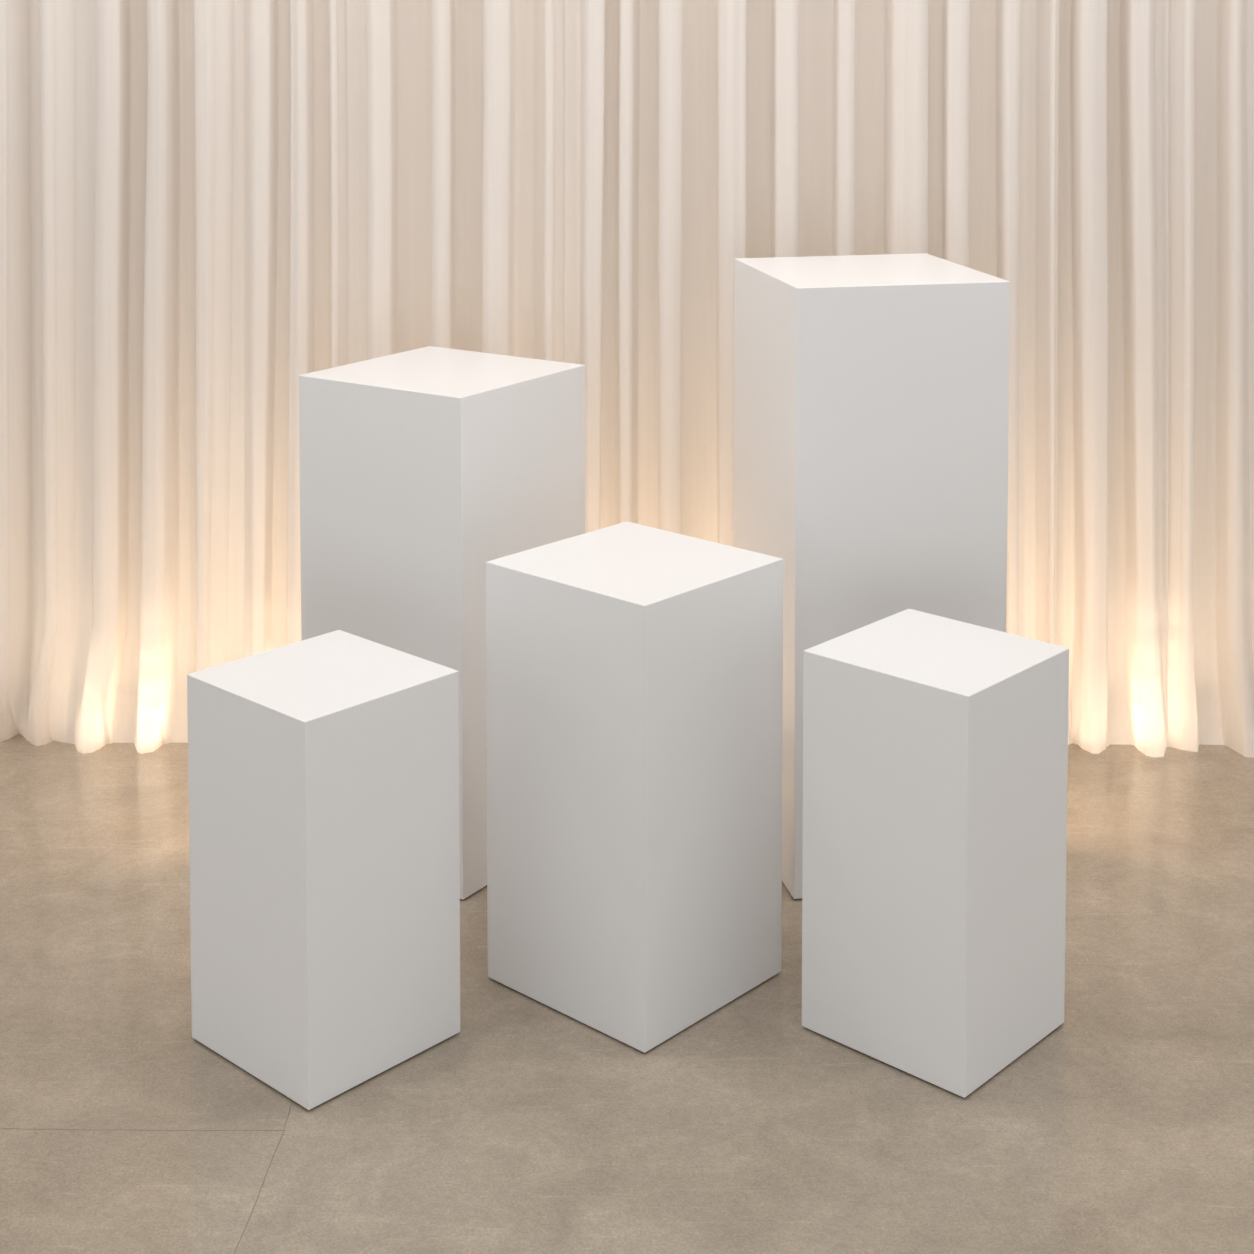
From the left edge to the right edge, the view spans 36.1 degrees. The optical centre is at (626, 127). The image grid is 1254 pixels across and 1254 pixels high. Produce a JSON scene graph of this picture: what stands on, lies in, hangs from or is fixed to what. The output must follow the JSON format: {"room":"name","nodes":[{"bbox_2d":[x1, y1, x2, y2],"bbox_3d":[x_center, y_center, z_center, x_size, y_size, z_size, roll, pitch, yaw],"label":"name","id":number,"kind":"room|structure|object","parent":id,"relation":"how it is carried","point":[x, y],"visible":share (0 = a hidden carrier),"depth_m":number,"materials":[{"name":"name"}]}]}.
{"room":"event display space","nodes":[
{"label":"event display space","id":0,"kind":"room"},
{"bbox_2d":[0,733,1253,1253],"bbox_3d":[0.000,1.488,0.947,6.000,0.080,6.920,0,3,0],"label":"floor","id":1,"kind":"structure","parent":0,"point":[530,1128],"depth_m":2.66,"materials":[{"name":"concrete"}]},
{"bbox_2d":[5,1128,286,1130],"bbox_3d":[-0.735,1.352,2.598,0.553,0.001,0.005,0,3,1],"label":"joint","id":2,"kind":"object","parent":1,"relation":"on","point":[5,1128],"depth_m":2.59,"materials":[{"name":"brown"}]},
{"bbox_2d":[234,1100,292,1253],"bbox_3d":[-0.470,1.360,2.462,0.005,0.001,0.422,0,3,2],"label":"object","id":3,"kind":"structure","parent":1,"relation":"on","point":[292,1100],"depth_m":2.49,"materials":[{"name":"brown"}]},
{"bbox_2d":[187,630,459,1109],"bbox_3d":[-0.443,1.066,2.817,0.278,0.546,0.280,3,5,43],"label":"plinth","id":4,"kind":"object","parent":1,"relation":"on","point":[323,770],"visible":1,"depth_m":2.72,"materials":[{"name":"white wood"}]},
{"bbox_2d":[299,346,584,898],"bbox_3d":[-0.330,0.868,3.493,0.367,0.864,0.365,2,4,33],"label":"plinth","id":5,"kind":"object","parent":1,"relation":"on","point":[421,468],"visible":0.56,"depth_m":3.33,"materials":[{"name":"white wood"}]},
{"bbox_2d":[486,521,782,1052],"bbox_3d":[0.013,0.999,2.993,0.329,0.661,0.323,3,4,42],"label":"plinth","id":6,"kind":"object","parent":1,"relation":"on","point":[634,672],"visible":1,"depth_m":2.88,"materials":[{"name":"white wood"}]},
{"bbox_2d":[734,253,1009,898],"bbox_3d":[0.428,0.777,3.471,0.380,1.048,0.400,-1,3,-12],"label":"plinth","id":7,"kind":"object","parent":1,"relation":"on","point":[871,392],"visible":0.58,"depth_m":3.27,"materials":[{"name":"white wood"}]},
{"bbox_2d":[802,609,1068,1097],"bbox_3d":[0.455,1.052,2.846,0.283,0.571,0.273,3,4,42],"label":"plinth","id":8,"kind":"object","parent":1,"relation":"on","point":[935,748],"visible":1,"depth_m":2.75,"materials":[{"name":"white wood"}]},
{"bbox_3d":[0.000,-1.687,0.764,6.000,0.080,6.920,0,3,0],"label":"ceiling","id":9,"kind":"structure","parent":0,"visible":0},
{"bbox_2d":[0,0,1253,757],"bbox_3d":[-0.049,-0.272,3.874,5.267,3.095,0.122,0,3,0],"label":"curtain","id":10,"kind":"object","parent":9,"relation":"hanging from","point":[207,207],"visible":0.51,"depth_m":3.91,"materials":[{"name":"beige fabric"}]}
]}

